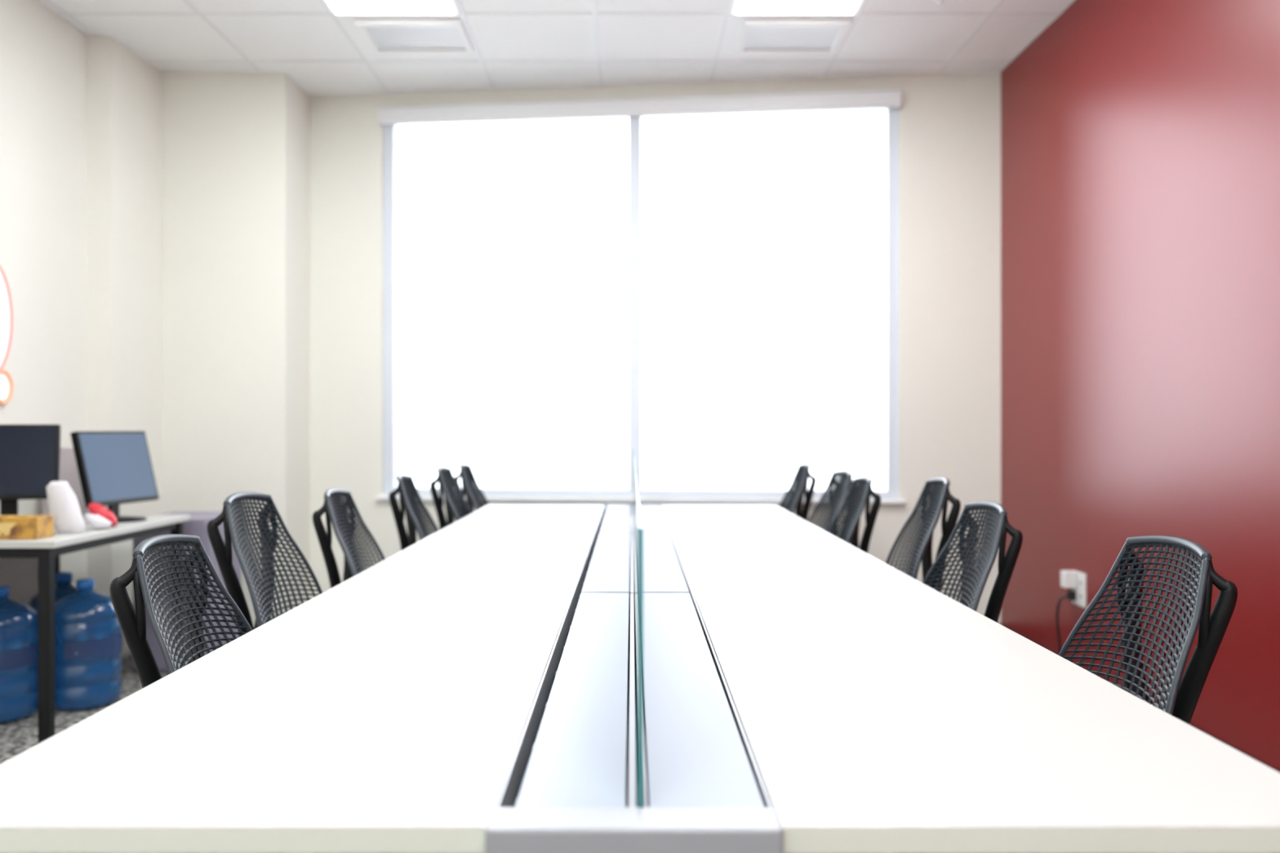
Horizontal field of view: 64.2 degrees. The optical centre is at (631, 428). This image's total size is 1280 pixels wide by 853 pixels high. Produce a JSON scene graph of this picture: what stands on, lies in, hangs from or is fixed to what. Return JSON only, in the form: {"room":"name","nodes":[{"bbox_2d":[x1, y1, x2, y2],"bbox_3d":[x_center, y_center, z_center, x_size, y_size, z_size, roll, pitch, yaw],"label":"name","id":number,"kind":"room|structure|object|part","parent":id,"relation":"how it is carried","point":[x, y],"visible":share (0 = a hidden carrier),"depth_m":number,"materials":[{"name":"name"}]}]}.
{"room":"office","nodes":[
{"label":"office","id":0,"kind":"room"},
{"bbox_2d":[0,653,168,764],"bbox_3d":[-0.450,1.190,1.000,5.300,0.100,10.400,0,0,0],"label":"floor","id":1,"kind":"structure","parent":0,"point":[17,737],"depth_m":3.94,"materials":[{"name":"carpet"}]},
{"bbox_2d":[0,586,37,724],"bbox_3d":[-2.489,0.882,4.019,0.272,0.515,0.272,0,0,14],"label":"water jug","id":2,"kind":"object","parent":1,"relation":"on","point":[18,620],"visible":0.92,"depth_m":3.96,"materials":[{"name":"blue plastic"}]},
{"bbox_2d":[28,572,77,613],"bbox_3d":[-2.459,0.882,4.419,0.272,0.515,0.272,0,0,0],"label":"water jug","id":3,"kind":"object","parent":1,"relation":"on","point":[64,587],"visible":0.16,"depth_m":4.38,"materials":[{"name":"blue plastic"}]},
{"bbox_2d":[54,578,122,711],"bbox_3d":[-2.259,0.882,4.219,0.272,0.515,0.272,0,0,-15],"label":"water jug","id":4,"kind":"object","parent":1,"relation":"on","point":[88,637],"visible":0.84,"depth_m":4.11,"materials":[{"name":"blue plastic"}]},
{"bbox_2d":[0,515,191,744],"bbox_3d":[-2.337,0.767,4.125,0.635,0.745,1.110,0,0,0],"label":"desk","id":5,"kind":"object","parent":1,"relation":"on","point":[47,550],"visible":0.49,"depth_m":3.59,"materials":[{"name":"grey laminate"}]},
{"bbox_2d":[0,515,53,539],"bbox_3d":[-2.350,0.355,3.679,0.460,0.080,0.122,0,0,-2],"label":"carton","id":6,"kind":"object","parent":5,"relation":"on","point":[11,526],"visible":1,"depth_m":3.63,"materials":[{"name":"cardboard"}]},
{"bbox_2d":[0,424,61,515],"bbox_3d":[-2.453,0.189,4.009,0.370,0.411,0.220,0,0,-16],"label":"computer monitor","id":7,"kind":"object","parent":5,"relation":"on","point":[30,454],"visible":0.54,"depth_m":4.01,"materials":[{"name":"black plastic"}]},
{"bbox_2d":[46,480,84,533],"bbox_3d":[-2.140,0.297,3.861,0.133,0.195,0.081,0,0,0],"label":"paper bag","id":8,"kind":"object","parent":5,"relation":"on","point":[63,504],"visible":0.98,"depth_m":3.83,"materials":[{"name":"white paper"}]},
{"bbox_2d":[42,447,89,516],"bbox_3d":[-2.530,0.240,4.599,0.200,0.310,0.102,0,0,0],"label":"file box","id":9,"kind":"object","parent":5,"relation":"on","point":[68,472],"visible":0.27,"depth_m":4.55,"materials":[{"name":"grey plastic"}]},
{"bbox_2d":[83,502,117,529],"bbox_3d":[-2.087,0.343,4.005,0.114,0.103,0.106,0,0,0],"label":"snack packet","id":10,"kind":"object","parent":5,"relation":"on","point":[100,517],"visible":1,"depth_m":3.99,"materials":[{"name":"red plastic"}]},
{"bbox_2d":[70,431,159,522],"bbox_3d":[-2.200,0.203,4.374,0.220,0.384,0.460,0,0,8],"label":"computer monitor","id":11,"kind":"object","parent":5,"relation":"on","point":[115,468],"visible":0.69,"depth_m":4.34,"materials":[{"name":"black plastic"}]},
{"bbox_2d":[109,533,252,688],"bbox_3d":[-0.645,0.675,2.039,0.622,0.927,0.527,0,0,0],"label":"office chair","id":12,"kind":"object","parent":1,"relation":"on","point":[144,571],"visible":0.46,"depth_m":1.99,"materials":[{"name":"grey plastic"}]},
{"bbox_2d":[133,511,241,672],"bbox_3d":[-2.142,0.780,4.960,0.356,0.720,0.440,0,0,0],"label":"filing cabinet","id":13,"kind":"object","parent":1,"relation":"on","point":[197,525],"visible":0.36,"depth_m":4.75,"materials":[{"name":"grey laminate"}]},
{"bbox_2d":[207,492,322,636],"bbox_3d":[-0.772,0.656,2.776,0.622,0.965,0.527,0,0,5],"label":"office chair","id":14,"kind":"object","parent":1,"relation":"on","point":[262,598],"visible":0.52,"depth_m":2.76,"materials":[{"name":"grey plastic"}]},
{"bbox_2d":[312,488,385,588],"bbox_3d":[-0.713,0.671,3.439,0.622,0.937,0.527,0,0,0],"label":"office chair","id":15,"kind":"object","parent":1,"relation":"on","point":[336,512],"visible":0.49,"depth_m":3.42,"materials":[{"name":"grey plastic"}]},
{"bbox_2d":[388,474,439,551],"bbox_3d":[-0.650,0.662,4.183,0.622,0.954,0.527,0,0,-3],"label":"office chair","id":16,"kind":"object","parent":1,"relation":"on","point":[406,488],"visible":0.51,"depth_m":4.19,"materials":[{"name":"grey plastic"}]},
{"bbox_2d":[429,466,472,530],"bbox_3d":[-0.601,0.657,4.769,0.622,0.964,0.527,0,0,0],"label":"office chair","id":17,"kind":"object","parent":1,"relation":"on","point":[446,480],"visible":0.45,"depth_m":4.78,"materials":[{"name":"grey plastic"}]},
{"bbox_2d":[453,462,488,517],"bbox_3d":[-0.599,0.660,5.359,0.622,0.958,0.527,0,0,0],"label":"office chair","id":18,"kind":"object","parent":1,"relation":"on","point":[469,491],"visible":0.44,"depth_m":5.41,"materials":[{"name":"grey plastic"}]},
{"bbox_2d":[0,504,1279,852],"bbox_3d":[0.000,0.769,3.193,1.510,0.742,4.363,0,0,0],"label":"conference table","id":19,"kind":"object","parent":1,"relation":"on","point":[472,688],"visible":0.97,"depth_m":1.36,"materials":[{"name":"white laminate"}]},
{"bbox_2d":[495,505,772,808],"bbox_3d":[0.002,0.461,3.200,0.294,0.118,4.240,0,0,0],"label":"cable tray","id":20,"kind":"object","parent":19,"relation":"on","point":[572,741],"depth_m":1.51,"materials":[{"name":"white plastic"}]},
{"bbox_2d":[632,448,643,807],"bbox_3d":[0.009,0.263,3.199,0.006,0.315,4.242,0,0,0],"label":"divider","id":21,"kind":"object","parent":19,"relation":"attached to","point":[637,521],"visible":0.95,"depth_m":1.08,"materials":[{"name":"teal"}]},
{"bbox_3d":[0.009,0.263,4.640,0.006,0.315,1.360,0,0,0],"label":"glass panel","id":22,"kind":"part","parent":21,"relation":"part of","materials":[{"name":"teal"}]},
{"bbox_3d":[0.009,0.263,3.220,0.006,0.315,1.400,0,0,0],"label":"glass panel","id":23,"kind":"part","parent":21,"relation":"part of","materials":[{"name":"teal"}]},
{"bbox_2d":[778,462,816,521],"bbox_3d":[0.618,0.659,5.261,0.622,0.960,0.527,0,0,0],"label":"office chair","id":24,"kind":"object","parent":1,"relation":"on","point":[798,486],"visible":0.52,"depth_m":5.31,"materials":[{"name":"grey plastic"}]},
{"bbox_2d":[807,470,856,539],"bbox_3d":[0.704,0.666,4.674,0.622,0.946,0.527,0,0,-6],"label":"office chair","id":25,"kind":"object","parent":1,"relation":"on","point":[842,487],"visible":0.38,"depth_m":4.77,"materials":[{"name":"grey plastic"}]},
{"bbox_2d":[826,475,880,553],"bbox_3d":[0.659,0.666,4.101,0.622,0.946,0.527,0,0,0],"label":"office chair","id":26,"kind":"object","parent":1,"relation":"on","point":[862,486],"visible":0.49,"depth_m":4.13,"materials":[{"name":"grey plastic"}]},
{"bbox_2d":[885,477,960,591],"bbox_3d":[0.760,0.652,3.445,0.622,0.973,0.527,0,0,3],"label":"office chair","id":27,"kind":"object","parent":1,"relation":"on","point":[939,495],"visible":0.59,"depth_m":3.49,"materials":[{"name":"grey plastic"}]},
{"bbox_2d":[922,501,1022,622],"bbox_3d":[0.698,0.670,2.768,0.622,0.937,0.527,0,0,-3],"label":"office chair","id":28,"kind":"object","parent":1,"relation":"on","point":[973,583],"visible":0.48,"depth_m":2.77,"materials":[{"name":"grey plastic"}]},
{"bbox_2d":[1058,535,1237,724],"bbox_3d":[0.745,0.673,1.907,0.622,0.933,0.527,0,0,-3],"label":"office chair","id":29,"kind":"object","parent":1,"relation":"on","point":[1180,697],"visible":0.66,"depth_m":1.90,"materials":[{"name":"grey plastic"}]},
{"bbox_2d":[0,0,310,657],"bbox_3d":[-2.420,-0.390,1.075,1.160,3.060,10.150,0,0,0],"label":"wall","id":30,"kind":"structure","parent":0,"point":[155,223],"depth_m":5.42,"materials":[{"name":"white paint"}]},
{"bbox_2d":[0,266,13,404],"bbox_3d":[-2.651,-0.408,4.192,0.019,0.615,0.343,0,0,0],"label":"wall sign","id":31,"kind":"object","parent":30,"relation":"attached to","point":[6,306],"visible":1,"depth_m":4.31,"materials":[{"name":"white"}]},
{"bbox_2d":[37,0,1075,110],"bbox_3d":[-0.425,-1.970,1.000,5.150,0.100,10.300,0,0,0],"label":"ceiling","id":32,"kind":"structure","parent":0,"point":[153,37],"depth_m":5.06,"materials":[{"name":"tile"}]},
{"bbox_2d":[322,0,460,14],"bbox_3d":[-1.085,-1.911,4.110,0.586,0.018,1.196,0,0,0],"label":"ceiling light","id":33,"kind":"object","parent":32,"relation":"in","point":[335,6],"depth_m":4.61,"materials":[{"name":"white plastic"}]},
{"bbox_2d":[355,19,473,53],"bbox_3d":[-1.050,-1.909,4.975,0.500,0.022,0.370,0,0,0],"label":"ceiling vent","id":34,"kind":"object","parent":32,"relation":"in","point":[383,36],"visible":1,"depth_m":4.97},
{"bbox_2d":[46,0,1062,92],"bbox_3d":[-0.347,-1.918,0.905,4.665,0.004,9.810,0,0,0],"label":"grid","id":35,"kind":"object","parent":32,"relation":"attached to","point":[197,12],"visible":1,"depth_m":4.77,"materials":[{"name":"white paint"}]},
{"bbox_2d":[736,19,851,53],"bbox_3d":[0.780,-1.909,4.975,0.500,0.022,0.370,0,0,0],"label":"ceiling vent","id":36,"kind":"object","parent":32,"relation":"in","point":[757,36],"visible":1,"depth_m":4.97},
{"bbox_2d":[729,0,864,14],"bbox_3d":[0.745,-1.911,4.110,0.586,0.018,1.196,0,0,0],"label":"ceiling light","id":37,"kind":"object","parent":32,"relation":"in","point":[738,6],"depth_m":4.61,"materials":[{"name":"white plastic"}]},
{"bbox_2d":[934,0,944,4],"bbox_3d":[1.370,-1.903,4.530,0.070,0.034,0.070,0,0,0],"label":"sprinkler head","id":38,"kind":"object","parent":32,"relation":"attached to","point":[940,2],"visible":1,"depth_m":4.53},
{"bbox_2d":[310,71,1000,623],"bbox_3d":[0.065,-0.390,5.804,3.887,3.060,0.220,0,0,6],"label":"wall","id":39,"kind":"structure","parent":0,"point":[949,124],"depth_m":5.55,"materials":[{"name":"white paint"}]},
{"bbox_2d":[377,89,902,499],"bbox_3d":[0.015,-0.722,5.734,2.924,2.217,0.170,0,0,6],"label":"window","id":40,"kind":"structure","parent":39,"relation":"in","point":[891,100],"depth_m":5.71,"materials":[{"name":"white paint"}]},
{"bbox_2d":[375,496,906,504],"bbox_3d":[0.011,0.400,5.694,2.964,0.025,0.051,0,0,6],"label":"trim","id":41,"kind":"structure","parent":39,"relation":"attached to","point":[377,498],"depth_m":5.66,"materials":[{"name":"white"}]},
{"bbox_2d":[1000,0,1279,771],"bbox_3d":[2.068,-0.390,0.875,0.164,3.060,9.750,0,0,0],"label":"wall","id":42,"kind":"structure","parent":0,"point":[1140,139],"depth_m":3.92,"materials":[{"name":"red paint"}]},
{"bbox_2d":[1055,569,1086,653],"bbox_3d":[1.940,0.884,4.530,0.091,0.498,0.151,0,0,0],"label":"wall outlet","id":43,"kind":"object","parent":42,"relation":"attached to","point":[1076,580],"visible":0.95,"depth_m":4.53,"materials":[{"name":"white plastic"}]},
{"bbox_3d":[1.980,0.710,4.520,0.012,0.150,0.130,0,0,0],"label":"plate","id":44,"kind":"part","parent":43,"relation":"part of","materials":[{"name":"white plastic"}]},
{"bbox_2d":[1000,624,1279,773],"bbox_3d":[1.980,1.095,0.735,0.012,0.090,9.470,0,0,0],"label":"baseboard","id":45,"kind":"structure","parent":42,"relation":"attached to","point":[1001,624],"depth_m":3.51,"materials":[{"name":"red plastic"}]},
{"label":"outside","id":46,"kind":"structure","parent":0,"visible":0},
{"bbox_2d":[399,440,885,490],"bbox_3d":[0.000,1.440,63.200,120.000,0.100,113.600,0,0,0],"label":"window pane","id":47,"kind":"structure","parent":46,"point":[766,464],"depth_m":41.87,"materials":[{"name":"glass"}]}
]}

